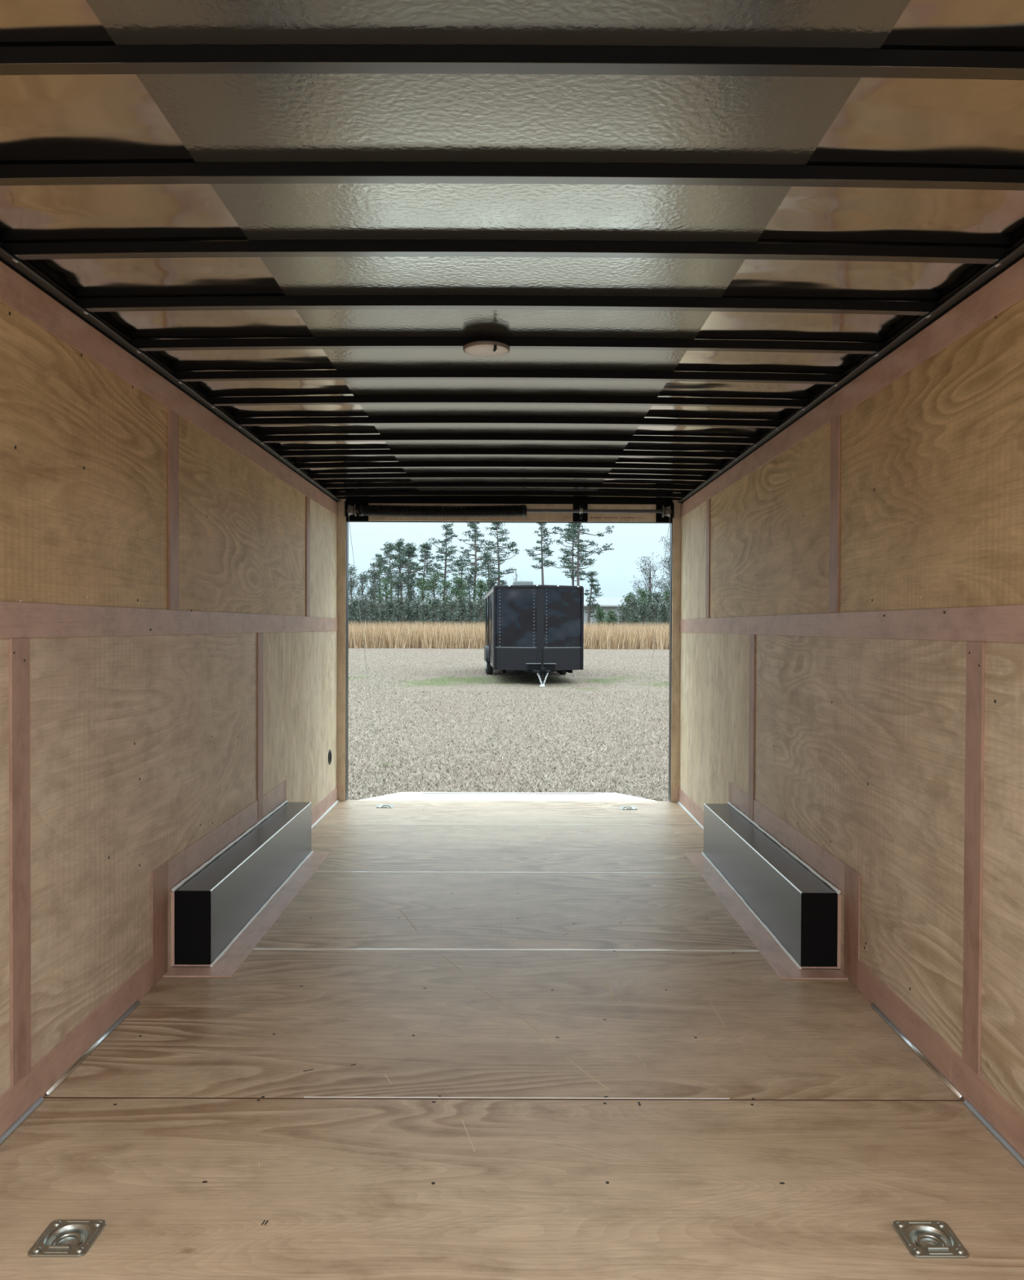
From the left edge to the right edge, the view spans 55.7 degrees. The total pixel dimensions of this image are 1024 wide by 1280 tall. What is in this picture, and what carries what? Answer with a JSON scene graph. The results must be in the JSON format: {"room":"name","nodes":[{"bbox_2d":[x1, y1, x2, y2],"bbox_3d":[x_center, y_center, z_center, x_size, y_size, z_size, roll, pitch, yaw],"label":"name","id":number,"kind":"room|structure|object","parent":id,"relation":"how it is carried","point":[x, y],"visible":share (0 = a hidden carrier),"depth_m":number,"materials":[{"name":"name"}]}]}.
{"room":"cargo trailer interior","nodes":[
{"label":"cargo trailer interior","id":0,"kind":"room"},
{"bbox_2d":[0,243,337,1097],"bbox_3d":[-1.302,0.148,3.080,0.049,2.400,8.240,0,1,0],"label":"wall","id":1,"kind":"structure","parent":0,"point":[142,746],"depth_m":3.21,"materials":[{"name":"brown"}]},
{"bbox_2d":[0,261,22,314],"bbox_3d":[-1.276,-0.874,0.756,0.006,0.098,3.537,0,1,0],"label":"trim","id":2,"kind":"structure","parent":1,"relation":"attached to","point":[11,282],"depth_m":2.47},
{"bbox_2d":[8,637,31,1087],"bbox_3d":[-1.283,0.572,2.526,0.008,1.153,0.095,0,1,0],"label":"trim","id":3,"kind":"structure","parent":1,"relation":"attached to","point":[19,670],"depth_m":2.52,"materials":[{"name":"wood"}]},
{"bbox_2d":[0,1096,44,1145],"bbox_3d":[-1.276,1.266,1.325,0.011,0.011,2.620,0,1,0],"label":"trim","id":4,"kind":"structure","parent":1,"relation":"attached to","point":[12,1128],"depth_m":2.52,"materials":[{"name":"silver metal"}]},
{"bbox_2d":[0,957,152,1136],"bbox_3d":[-1.285,1.220,1.240,0.006,0.108,4.448,0,1,0],"label":"baseboard","id":5,"kind":"structure","parent":1,"relation":"attached to","point":[15,1101],"depth_m":2.82,"materials":[{"name":"wood"}]},
{"bbox_2d":[44,1000,139,1096],"bbox_3d":[-1.279,1.243,2.988,0.011,0.011,0.655,0,1,0],"label":"trim","id":6,"kind":"structure","parent":1,"relation":"attached to","point":[116,1024],"depth_m":2.93,"materials":[{"name":"silver metal"}]},
{"bbox_2d":[0,600,208,638],"bbox_3d":[-1.282,-0.057,2.899,0.006,0.094,2.400,0,1,0],"label":"trim","id":7,"kind":"structure","parent":1,"relation":"attached to","point":[17,620],"depth_m":2.94,"materials":[{"name":"wood"}]},
{"bbox_2d":[21,276,259,466],"bbox_3d":[-1.280,-0.914,3.721,0.006,0.098,2.389,0,1,0],"label":"trim","id":8,"kind":"structure","parent":1,"relation":"attached to","point":[37,306],"depth_m":3.18,"materials":[{"name":"wood"}]},
{"bbox_2d":[151,862,167,986],"bbox_3d":[-1.287,1.035,3.538,0.006,0.415,0.149,0,1,0],"label":"trim","id":9,"kind":"structure","parent":1,"relation":"attached to","point":[159,875],"depth_m":3.53,"materials":[{"name":"wood"}]},
{"bbox_2d":[0,244,341,502],"bbox_3d":[-1.283,-0.977,3.070,0.058,0.045,8.170,0,1,0],"label":"roof rail","id":10,"kind":"object","parent":1,"relation":"attached to","point":[20,267],"visible":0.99,"depth_m":3.21,"materials":[{"name":"metal"}]},
{"bbox_2d":[168,408,178,609],"bbox_3d":[-1.280,-0.489,3.663,0.008,0.750,0.097,0,1,0],"label":"trim","id":11,"kind":"structure","parent":1,"relation":"attached to","point":[173,417],"depth_m":3.65,"materials":[{"name":"wood"}]},
{"bbox_2d":[163,967,237,977],"bbox_3d":[-1.163,1.239,3.613,0.256,0.005,0.091,0,1,0],"label":"trim","id":12,"kind":"structure","parent":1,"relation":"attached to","point":[171,971],"depth_m":3.61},
{"bbox_2d":[166,782,283,890],"bbox_3d":[-1.288,0.869,4.531,0.006,0.110,1.838,0,1,0],"label":"trim","id":13,"kind":"structure","parent":1,"relation":"attached to","point":[183,864],"depth_m":4.23,"materials":[{"name":"wood"}]},
{"bbox_2d":[256,632,262,822],"bbox_3d":[-1.286,0.539,4.943,0.008,1.153,0.100,0,1,0],"label":"trim","id":14,"kind":"structure","parent":1,"relation":"attached to","point":[259,635],"depth_m":4.92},
{"bbox_2d":[208,611,324,633],"bbox_3d":[-1.286,-0.090,5.359,0.006,0.094,2.516,0,1,0],"label":"trim","id":15,"kind":"structure","parent":1,"relation":"attached to","point":[219,622],"depth_m":4.93,"materials":[{"name":"wood"}]},
{"bbox_2d":[210,852,330,968],"bbox_3d":[-1.089,1.226,4.598,0.106,0.005,1.875,0,1,0],"label":"trim","id":16,"kind":"structure","parent":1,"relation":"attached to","point":[242,947],"depth_m":4.32,"materials":[{"name":"wood"}]},
{"bbox_2d":[259,447,337,516],"bbox_3d":[-1.283,-0.946,6.036,0.006,0.098,2.238,0,1,0],"label":"trim","id":17,"kind":"structure","parent":1,"relation":"attached to","point":[268,463],"depth_m":5.72,"materials":[{"name":"wood"}]},
{"bbox_2d":[305,496,310,617],"bbox_3d":[-1.284,-0.522,6.089,0.008,0.750,0.095,0,1,0],"label":"trim","id":18,"kind":"structure","parent":1,"relation":"attached to","point":[307,499],"depth_m":6.07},
{"bbox_2d":[311,786,337,826],"bbox_3d":[-1.292,1.150,6.359,0.006,0.108,1.650,0,1,0],"label":"baseboard","id":19,"kind":"structure","parent":1,"relation":"attached to","point":[325,804],"depth_m":6.64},
{"bbox_2d":[337,496,348,800],"bbox_3d":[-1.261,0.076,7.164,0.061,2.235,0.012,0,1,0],"label":"trim","id":20,"kind":"structure","parent":1,"relation":"attached to","point":[341,519],"depth_m":7.16,"materials":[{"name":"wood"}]},
{"bbox_2d":[0,800,1023,1279],"bbox_3d":[-0.022,1.302,3.099,2.596,0.102,8.243,0,1,0],"label":"floor","id":21,"kind":"structure","parent":0,"point":[481,1040],"depth_m":2.64,"materials":[{"name":"brown"}]},
{"bbox_2d":[26,1219,106,1257],"bbox_3d":[-0.937,1.274,2.044,0.121,0.038,0.121,0,1,0],"label":"ring","id":22,"kind":"object","parent":21,"relation":"on","point":[61,1237],"visible":0.98,"depth_m":2.05,"materials":[{"name":"silver metal"}]},
{"bbox_2d":[170,800,313,967],"bbox_3d":[-1.210,1.076,4.590,0.162,0.309,1.859,0,1,0],"label":"box","id":23,"kind":"object","parent":21,"relation":"on","point":[211,908],"visible":1,"depth_m":4.08,"materials":[{"name":"grey metal"}]},
{"bbox_2d":[701,801,840,968],"bbox_3d":[1.163,1.085,4.593,0.162,0.309,1.859,0,1,0],"label":"box","id":24,"kind":"object","parent":21,"relation":"on","point":[798,908],"visible":1,"depth_m":4.09,"materials":[{"name":"grey metal"}]},
{"bbox_2d":[892,1220,968,1258],"bbox_3d":[0.885,1.281,2.052,0.121,0.038,0.121,0,1,0],"label":"ring","id":25,"kind":"object","parent":21,"relation":"on","point":[925,1239],"visible":0.99,"depth_m":2.06,"materials":[{"name":"silver metal"}]},
{"bbox_2d":[0,0,1023,493],"bbox_3d":[-0.013,-1.018,3.076,2.616,0.034,8.260,0,1,0],"label":"ceiling","id":26,"kind":"structure","parent":0,"point":[222,117],"depth_m":2.15,"materials":[{"name":"silver metal"}]},
{"bbox_2d":[3,240,1009,264],"bbox_3d":[-0.013,-0.981,2.443,2.524,0.042,0.032,0,1,0],"label":"bow","id":27,"kind":"object","parent":26,"relation":"attached to","point":[311,248],"visible":0.97,"depth_m":2.43,"materials":[{"name":"black paint"}]},
{"bbox_2d":[75,295,937,315],"bbox_3d":[-0.013,-0.986,2.850,2.524,0.042,0.032,0,1,0],"label":"bow","id":28,"kind":"object","parent":26,"relation":"attached to","point":[336,302],"visible":1,"depth_m":2.83,"materials":[{"name":"black paint"}]},
{"bbox_2d":[130,337,884,354],"bbox_3d":[-0.014,-0.992,3.257,2.524,0.042,0.032,0,1,0],"label":"bow","id":29,"kind":"object","parent":26,"relation":"attached to","point":[342,343],"visible":0.9,"depth_m":3.24,"materials":[{"name":"black paint"}]},
{"bbox_2d":[462,340,509,357],"bbox_3d":[-0.086,-0.968,3.255,0.157,0.033,0.157,0,1,0],"label":"dome lamp","id":30,"kind":"object","parent":29,"relation":"attached to","point":[486,348],"visible":1,"depth_m":3.22,"materials":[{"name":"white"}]},
{"bbox_2d":[173,369,842,384],"bbox_3d":[-0.014,-0.997,3.664,2.524,0.042,0.032,0,1,0],"label":"bow","id":31,"kind":"object","parent":26,"relation":"attached to","point":[303,375],"visible":0.97,"depth_m":3.65,"materials":[{"name":"black paint"}]},
{"bbox_2d":[206,395,809,408],"bbox_3d":[-0.015,-1.003,4.071,2.524,0.042,0.032,0,1,0],"label":"bow","id":32,"kind":"object","parent":26,"relation":"attached to","point":[407,399],"visible":0.98,"depth_m":4.06,"materials":[{"name":"black paint"}]},
{"bbox_2d":[234,416,782,428],"bbox_3d":[-0.015,-1.008,4.478,2.524,0.042,0.032,0,1,0],"label":"bow","id":33,"kind":"object","parent":26,"relation":"attached to","point":[386,420],"visible":0.97,"depth_m":4.46,"materials":[{"name":"black paint"}]},
{"bbox_2d":[257,434,759,444],"bbox_3d":[-0.016,-1.014,4.885,2.524,0.042,0.032,0,1,0],"label":"bow","id":34,"kind":"object","parent":26,"relation":"attached to","point":[343,437],"visible":0.99,"depth_m":4.87,"materials":[{"name":"black paint"}]},
{"bbox_2d":[277,448,740,458],"bbox_3d":[-0.017,-1.019,5.292,2.524,0.042,0.032,0,1,0],"label":"bow","id":35,"kind":"object","parent":26,"relation":"attached to","point":[371,451],"visible":0.97,"depth_m":5.28,"materials":[{"name":"black paint"}]},
{"bbox_2d":[293,462,724,471],"bbox_3d":[-0.017,-1.025,5.699,2.524,0.042,0.032,0,1,0],"label":"bow","id":36,"kind":"object","parent":26,"relation":"attached to","point":[345,464],"visible":0.94,"depth_m":5.68,"materials":[{"name":"black paint"}]},
{"bbox_2d":[308,472,709,480],"bbox_3d":[-0.018,-1.030,6.106,2.524,0.042,0.032,0,1,0],"label":"bow","id":37,"kind":"object","parent":26,"relation":"attached to","point":[397,475],"visible":0.93,"depth_m":6.09,"materials":[{"name":"black paint"}]},
{"bbox_2d":[320,482,697,489],"bbox_3d":[-0.018,-1.036,6.513,2.524,0.042,0.032,0,1,0],"label":"bow","id":38,"kind":"object","parent":26,"relation":"attached to","point":[385,485],"visible":0.98,"depth_m":6.50,"materials":[{"name":"black paint"}]},
{"bbox_2d":[332,490,686,497],"bbox_3d":[-0.019,-1.041,6.920,2.524,0.042,0.032,0,1,0],"label":"bow","id":39,"kind":"object","parent":26,"relation":"attached to","point":[441,492],"visible":0.98,"depth_m":6.90,"materials":[{"name":"black paint"}]},
{"bbox_2d":[0,44,1023,79],"bbox_3d":[-0.012,-0.970,1.629,2.524,0.042,0.032,0,1,0],"label":"bow","id":40,"kind":"object","parent":26,"relation":"attached to","point":[224,59],"visible":1,"depth_m":1.61,"materials":[{"name":"black paint"}]},
{"bbox_2d":[0,162,1023,191],"bbox_3d":[-0.012,-0.975,2.036,2.524,0.042,0.032,0,1,0],"label":"bow","id":41,"kind":"object","parent":26,"relation":"attached to","point":[200,172],"visible":1,"depth_m":2.02,"materials":[{"name":"black paint"}]},
{"bbox_2d":[679,240,1023,1115],"bbox_3d":[1.266,0.158,3.084,0.049,2.400,8.240,0,1,0],"label":"wall","id":42,"kind":"structure","parent":0,"point":[860,742],"depth_m":3.15,"materials":[{"name":"brown"}]},
{"bbox_2d":[346,495,672,523],"bbox_3d":[-0.019,-0.976,7.196,2.406,0.197,0.104,0,1,0],"label":"door header","id":43,"kind":"structure","parent":42,"relation":"attached to","point":[532,502],"depth_m":7.15,"materials":[{"name":"black paint"}]},
{"bbox_2d":[344,501,674,519],"bbox_3d":[-0.019,-0.949,7.102,2.398,0.115,0.112,0,1,0],"label":"spring","id":44,"kind":"object","parent":42,"relation":"attached to","point":[366,509],"visible":1,"depth_m":7.07,"materials":[{"name":"grey metal"}]},
{"bbox_2d":[667,497,680,802],"bbox_3d":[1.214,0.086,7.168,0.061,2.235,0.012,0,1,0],"label":"trim","id":45,"kind":"structure","parent":42,"relation":"attached to","point":[676,552],"depth_m":7.16,"materials":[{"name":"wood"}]},
{"bbox_2d":[678,787,703,826],"bbox_3d":[1.239,1.160,6.363,0.006,0.108,1.650,0,1,0],"label":"baseboard","id":46,"kind":"structure","parent":42,"relation":"attached to","point":[695,811],"depth_m":6.68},
{"bbox_2d":[705,498,710,618],"bbox_3d":[1.244,-0.513,6.148,0.008,0.750,0.095,0,1,0],"label":"trim","id":47,"kind":"structure","parent":42,"relation":"attached to","point":[708,502],"depth_m":6.12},
{"bbox_2d":[679,616,749,634],"bbox_3d":[1.244,-0.090,6.116,0.006,0.094,2.108,0,1,0],"label":"trim","id":48,"kind":"structure","parent":42,"relation":"attached to","point":[735,625],"depth_m":5.86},
{"bbox_2d":[680,451,754,517],"bbox_3d":[1.247,-0.936,6.070,0.006,0.098,2.178,0,1,0],"label":"trim","id":49,"kind":"structure","parent":42,"relation":"attached to","point":[744,468],"depth_m":5.78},
{"bbox_2d":[684,853,798,969],"bbox_3d":[1.041,1.235,4.601,0.106,0.005,1.875,0,1,0],"label":"trim","id":50,"kind":"structure","parent":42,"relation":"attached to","point":[764,943],"depth_m":4.33,"materials":[{"name":"wood"}]},
{"bbox_2d":[747,634,755,822],"bbox_3d":[1.242,0.548,5.014,0.008,1.153,0.100,0,1,0],"label":"trim","id":51,"kind":"structure","parent":42,"relation":"attached to","point":[752,637],"depth_m":5.00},
{"bbox_2d":[731,784,845,893],"bbox_3d":[1.242,0.879,4.535,0.006,0.110,1.838,0,1,0],"label":"trim","id":52,"kind":"structure","parent":42,"relation":"attached to","point":[821,860],"depth_m":4.23,"materials":[{"name":"wood"}]},
{"bbox_2d":[773,968,848,979],"bbox_3d":[1.117,1.248,3.616,0.256,0.005,0.091,0,1,0],"label":"trim","id":53,"kind":"structure","parent":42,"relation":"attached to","point":[796,974],"depth_m":3.61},
{"bbox_2d":[828,415,840,613],"bbox_3d":[1.248,-0.480,3.743,0.008,0.750,0.095,0,1,0],"label":"trim","id":54,"kind":"structure","parent":42,"relation":"attached to","point":[835,424],"depth_m":3.73,"materials":[{"name":"wood"}]},
{"bbox_2d":[677,240,1023,503],"bbox_3d":[1.255,-0.967,3.074,0.058,0.045,8.170,0,1,0],"label":"roof rail","id":55,"kind":"object","parent":42,"relation":"attached to","point":[1016,253],"visible":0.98,"depth_m":3.16,"materials":[{"name":"metal"}]},
{"bbox_2d":[843,864,860,989],"bbox_3d":[1.243,1.045,3.542,0.006,0.415,0.149,0,1,0],"label":"trim","id":56,"kind":"structure","parent":42,"relation":"attached to","point":[851,877],"depth_m":3.53,"materials":[{"name":"wood"}]},
{"bbox_2d":[749,607,968,640],"bbox_3d":[1.247,-0.060,3.855,0.006,0.094,2.410,0,1,0],"label":"trim","id":57,"kind":"structure","parent":42,"relation":"attached to","point":[932,624],"depth_m":3.31,"materials":[{"name":"wood"}]},
{"bbox_2d":[754,291,977,470],"bbox_3d":[1.250,-0.905,3.791,0.006,0.098,2.376,0,1,0],"label":"trim","id":58,"kind":"structure","parent":42,"relation":"attached to","point":[961,320],"depth_m":3.25,"materials":[{"name":"wood"}]},
{"bbox_2d":[870,1002,962,1098],"bbox_3d":[1.234,1.253,2.991,0.011,0.011,0.655,0,1,0],"label":"trim","id":59,"kind":"structure","parent":42,"relation":"attached to","point":[884,1017],"depth_m":2.94,"materials":[{"name":"silver metal"}]},
{"bbox_2d":[857,960,1023,1157],"bbox_3d":[1.244,1.216,2.268,0.006,0.108,2.398,0,1,0],"label":"baseboard","id":60,"kind":"structure","parent":42,"relation":"attached to","point":[920,1034],"depth_m":2.76,"materials":[{"name":"wood"}]},
{"bbox_2d":[961,640,985,1075],"bbox_3d":[1.245,0.580,2.612,0.008,1.153,0.091,0,1,0],"label":"trim","id":61,"kind":"structure","parent":42,"relation":"attached to","point":[975,675],"depth_m":2.60,"materials":[{"name":"wood"}]},
{"bbox_2d":[963,1099,1023,1167],"bbox_3d":[1.236,1.268,1.859,0.011,0.011,1.560,0,1,0],"label":"trim","id":62,"kind":"structure","parent":42,"relation":"attached to","point":[976,1113],"depth_m":2.47,"materials":[{"name":"silver metal"}]},
{"bbox_2d":[967,604,1023,643],"bbox_3d":[1.250,-0.033,1.850,0.006,0.094,1.596,0,1,0],"label":"trim","id":63,"kind":"structure","parent":42,"relation":"attached to","point":[997,624],"depth_m":2.49,"materials":[{"name":"wood"}]},
{"bbox_2d":[977,257,1023,327],"bbox_3d":[1.253,-0.879,1.821,0.006,0.098,1.560,0,1,0],"label":"trim","id":64,"kind":"structure","parent":42,"relation":"attached to","point":[1006,290],"depth_m":2.47,"materials":[{"name":"wood"}]},
{"label":"outside","id":65,"kind":"structure","parent":0,"visible":0},
{"bbox_2d":[347,647,669,801],"bbox_3d":[-0.172,-0.454,115.004,320.000,1.653,290.000,0,1,0],"label":"ground","id":66,"kind":"structure","parent":65,"point":[637,682],"depth_m":17.82,"materials":[{"name":"gravel"}]},
{"bbox_2d":[348,563,359,623],"bbox_3d":[-15.930,-3.859,95.905,2.834,7.625,3.091,0,1,0],"label":"bush","id":67,"kind":"object","parent":66,"relation":"on","point":[352,586],"visible":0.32,"depth_m":95.80,"materials":[{"name":"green plant"}]},
{"bbox_2d":[349,570,372,626],"bbox_3d":[-14.187,-3.296,91.951,3.175,6.665,2.746,0,1,0],"label":"bush","id":68,"kind":"object","parent":66,"relation":"on","point":[362,587],"visible":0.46,"depth_m":91.79,"materials":[{"name":"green plant"}]},
{"bbox_2d":[361,599,382,626],"bbox_3d":[-11.267,-1.422,79.472,2.256,3.938,2.220,0,1,0],"label":"bush","id":69,"kind":"object","parent":66,"relation":"on","point":[372,614],"visible":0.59,"depth_m":79.34,"materials":[{"name":"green plant"}]},
{"bbox_2d":[364,565,386,622],"bbox_3d":[-13.979,-3.808,98.067,3.033,7.457,2.778,0,1,0],"label":"bush","id":70,"kind":"object","parent":66,"relation":"on","point":[374,587],"visible":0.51,"depth_m":97.85,"materials":[{"name":"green plant"}]},
{"bbox_2d":[374,577,395,622],"bbox_3d":[-11.739,-2.896,89.914,2.855,5.962,2.749,0,1,0],"label":"young pine","id":71,"kind":"object","parent":66,"relation":"on","point":[385,583],"visible":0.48,"depth_m":89.79,"materials":[{"name":"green plant"}]},
{"bbox_2d":[370,542,405,598],"bbox_3d":[-14.277,-5.888,111.781,4.421,11.100,3.878,0,1,0],"label":"pine tree","id":72,"kind":"object","parent":66,"relation":"on","point":[380,561],"visible":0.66,"depth_m":111.81,"materials":[{"name":"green plant"}]},
{"bbox_2d":[386,573,408,626],"bbox_3d":[-11.496,-3.360,96.938,2.911,6.623,3.169,0,1,0],"label":"bush","id":73,"kind":"object","parent":66,"relation":"on","point":[398,587],"visible":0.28,"depth_m":96.78,"materials":[{"name":"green plant"}]},
{"bbox_2d":[378,537,419,610],"bbox_3d":[-12.353,-5.701,105.961,4.542,10.959,3.808,0,1,0],"label":"pine tree","id":74,"kind":"object","parent":66,"relation":"on","point":[397,548],"visible":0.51,"depth_m":105.57,"materials":[{"name":"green plant"}]},
{"bbox_2d":[390,596,410,629],"bbox_3d":[-9.251,-1.621,79.413,2.154,3.839,2.157,0,1,0],"label":"bush","id":75,"kind":"object","parent":66,"relation":"on","point":[398,614],"visible":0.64,"depth_m":79.38,"materials":[{"name":"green plant"}]},
{"bbox_2d":[391,542,423,613],"bbox_3d":[-10.908,-5.193,100.965,3.447,10.140,3.758,0,1,0],"label":"pine tree","id":76,"kind":"object","parent":66,"relation":"on","point":[411,549],"visible":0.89,"depth_m":100.66,"materials":[{"name":"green plant"}]},
{"bbox_2d":[400,580,425,625],"bbox_3d":[-9.645,-2.807,92.006,2.817,5.722,2.811,0,1,0],"label":"bush","id":77,"kind":"object","parent":66,"relation":"on","point":[410,593],"visible":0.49,"depth_m":91.79,"materials":[{"name":"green plant"}]},
{"bbox_2d":[404,542,438,618],"bbox_3d":[-10.644,-5.963,113.812,4.263,11.190,3.844,0,1,0],"label":"pine tree","id":78,"kind":"object","parent":66,"relation":"on","point":[424,547],"visible":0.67,"depth_m":113.81,"materials":[{"name":"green plant"}]},
{"bbox_2d":[413,599,436,627],"bbox_3d":[-7.088,-1.551,79.505,2.326,3.715,2.214,0,1,0],"label":"bush","id":79,"kind":"object","parent":66,"relation":"on","point":[426,610],"visible":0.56,"depth_m":79.38,"materials":[{"name":"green plant"}]},
{"bbox_2d":[413,576,437,622],"bbox_3d":[-8.652,-3.103,93.929,3.610,6.320,3.173,0,1,0],"label":"young pine","id":80,"kind":"object","parent":66,"relation":"on","point":[421,584],"visible":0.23,"depth_m":93.74,"materials":[{"name":"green plant"}]},
{"bbox_2d":[421,569,449,623],"bbox_3d":[-7.330,-3.235,89.892,3.355,6.675,3.278,0,1,0],"label":"young pine","id":81,"kind":"object","parent":66,"relation":"on","point":[433,581],"visible":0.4,"depth_m":89.84,"materials":[{"name":"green plant"}]},
{"bbox_2d":[435,577,456,622],"bbox_3d":[-6.415,-2.973,92.934,3.344,6.043,3.206,0,1,0],"label":"young pine","id":82,"kind":"object","parent":66,"relation":"on","point":[446,584],"visible":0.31,"depth_m":92.85,"materials":[{"name":"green plant"}]},
{"bbox_2d":[427,522,470,608],"bbox_3d":[-6.712,-6.426,103.599,4.621,12.545,5.310,0,1,0],"label":"pine tree","id":83,"kind":"object","parent":66,"relation":"on","point":[449,533],"visible":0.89,"depth_m":103.53,"materials":[{"name":"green plant"}]},
{"bbox_2d":[441,597,465,628],"bbox_3d":[-4.700,-1.524,79.430,2.172,4.175,2.044,0,1,0],"label":"bush","id":84,"kind":"object","parent":66,"relation":"on","point":[451,605],"visible":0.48,"depth_m":79.34,"materials":[{"name":"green plant"}]},
{"bbox_2d":[443,573,470,627],"bbox_3d":[-5.028,-3.050,90.997,2.890,6.283,2.649,0,1,0],"label":"young pine","id":85,"kind":"object","parent":66,"relation":"on","point":[459,592],"visible":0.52,"depth_m":90.79,"materials":[{"name":"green plant"}]},
{"bbox_2d":[451,594,471,625],"bbox_3d":[-4.280,-1.663,81.709,2.335,4.343,2.127,0,1,0],"label":"bush","id":86,"kind":"object","parent":66,"relation":"on","point":[462,609],"visible":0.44,"depth_m":81.48,"materials":[{"name":"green plant"}]},
{"bbox_2d":[460,572,476,621],"bbox_3d":[-4.319,-3.380,96.064,3.190,6.752,2.970,0,1,0],"label":"bush","id":87,"kind":"object","parent":66,"relation":"on","point":[468,579],"visible":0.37,"depth_m":95.72,"materials":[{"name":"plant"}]},
{"bbox_2d":[446,522,492,604],"bbox_3d":[-4.273,-6.431,97.332,4.634,12.804,3.967,0,1,0],"label":"pine tree","id":88,"kind":"object","parent":66,"relation":"on","point":[476,535],"visible":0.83,"depth_m":96.83,"materials":[{"name":"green plant"}]},
{"bbox_2d":[469,598,484,628],"bbox_3d":[-2.628,-1.498,79.491,2.283,3.907,2.356,0,1,0],"label":"bush","id":89,"kind":"object","parent":66,"relation":"on","point":[477,617],"visible":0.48,"depth_m":79.38,"materials":[{"name":"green plant"}]},
{"bbox_2d":[468,577,488,622],"bbox_3d":[-2.971,-2.978,92.073,2.563,6.114,2.897,0,1,0],"label":"young pine","id":90,"kind":"object","parent":66,"relation":"on","point":[481,586],"visible":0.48,"depth_m":91.72,"materials":[{"name":"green plant"}]},
{"bbox_2d":[476,522,519,585],"bbox_3d":[-1.472,-6.901,102.526,4.693,13.566,4.309,0,1,0],"label":"pine tree","id":91,"kind":"object","parent":66,"relation":"on","point":[500,540],"visible":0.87,"depth_m":102.80,"materials":[{"name":"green plant"}]},
{"bbox_2d":[360,791,653,800],"bbox_3d":[-0.030,1.398,8.283,2.400,0.420,2.114,0,1,0],"label":"ramp","id":92,"kind":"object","parent":66,"relation":"on","point":[437,796],"depth_m":7.52,"materials":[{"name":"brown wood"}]},
{"bbox_2d":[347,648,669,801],"bbox_3d":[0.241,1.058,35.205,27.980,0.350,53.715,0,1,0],"label":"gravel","id":93,"kind":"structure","parent":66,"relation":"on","point":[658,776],"depth_m":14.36,"materials":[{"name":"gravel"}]},
{"bbox_2d":[348,619,669,649],"bbox_3d":[0.240,-0.493,68.997,44.049,1.929,14.836,0,1,0],"label":"dry grass","id":94,"kind":"structure","parent":66,"relation":"on","point":[381,636],"depth_m":62.61,"materials":[{"name":"plant"}]},
{"bbox_2d":[348,596,669,627],"bbox_3d":[-1.744,-4.463,177.254,88.000,6.754,26.400,0,1,0],"label":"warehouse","id":95,"kind":"structure","parent":66,"relation":"on","point":[606,603],"depth_m":165.00,"materials":[{"name":"grey"}]},
{"bbox_2d":[484,581,583,686],"bbox_3d":[0.538,-0.300,30.768,2.682,2.987,10.250,0,1,-3],"label":"trailer","id":96,"kind":"object","parent":66,"relation":"on","point":[535,628],"visible":1,"depth_m":27.13,"materials":[{"name":"black"}]},
{"bbox_2d":[523,522,565,584],"bbox_3d":[3.403,-6.819,100.815,4.397,13.519,3.196,0,1,0],"label":"pine tree","id":97,"kind":"object","parent":66,"relation":"on","point":[546,548],"visible":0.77,"depth_m":100.83,"materials":[{"name":"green plant"}]},
{"bbox_2d":[542,523,586,586],"bbox_3d":[5.661,-7.026,103.137,4.716,13.856,3.788,0,1,0],"label":"pine tree","id":98,"kind":"object","parent":66,"relation":"on","point":[562,558],"visible":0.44,"depth_m":102.82,"materials":[{"name":"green plant"}]},
{"bbox_2d":[559,523,613,586],"bbox_3d":[7.412,-6.459,95.711,5.509,13.025,4.113,0,1,0],"label":"pine tree","id":99,"kind":"object","parent":66,"relation":"on","point":[574,530],"visible":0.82,"depth_m":95.84,"materials":[{"name":"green plant"}]},
{"bbox_2d":[583,570,603,626],"bbox_3d":[8.314,-3.560,98.786,2.027,7.125,2.665,0,1,0],"label":"pine tree","id":100,"kind":"object","parent":66,"relation":"on","point":[592,574],"visible":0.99,"depth_m":98.86,"materials":[{"name":"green plant"}]},
{"bbox_2d":[615,600,634,626],"bbox_3d":[9.278,-1.345,79.469,2.373,3.866,1.975,0,1,0],"label":"bush","id":101,"kind":"object","parent":66,"relation":"on","point":[624,611],"visible":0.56,"depth_m":79.26,"materials":[{"name":"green plant"}]},
{"bbox_2d":[624,595,644,627],"bbox_3d":[10.269,-1.718,81.695,2.137,4.099,2.191,0,1,0],"label":"bush","id":102,"kind":"object","parent":66,"relation":"on","point":[633,602],"visible":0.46,"depth_m":81.48,"materials":[{"name":"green plant"}]},
{"bbox_2d":[625,551,668,622],"bbox_3d":[13.963,-4.378,97.646,5.177,8.831,5.377,0,1,0],"label":"leafy tree","id":103,"kind":"object","parent":66,"relation":"on","point":[650,584],"visible":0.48,"depth_m":97.92,"materials":[{"name":"green plant"}]},
{"bbox_2d":[644,599,662,626],"bbox_3d":[11.605,-1.460,79.537,2.383,4.019,2.302,0,1,0],"label":"bush","id":104,"kind":"object","parent":66,"relation":"on","point":[648,614],"visible":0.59,"depth_m":79.32,"materials":[{"name":"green plant"}]},
{"bbox_2d":[653,536,669,620],"bbox_3d":[15.959,-5.226,95.946,4.083,10.611,3.915,0,1,0],"label":"leafy tree","id":105,"kind":"object","parent":66,"relation":"on","point":[666,558],"visible":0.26,"depth_m":96.01,"materials":[{"name":"green plant"}]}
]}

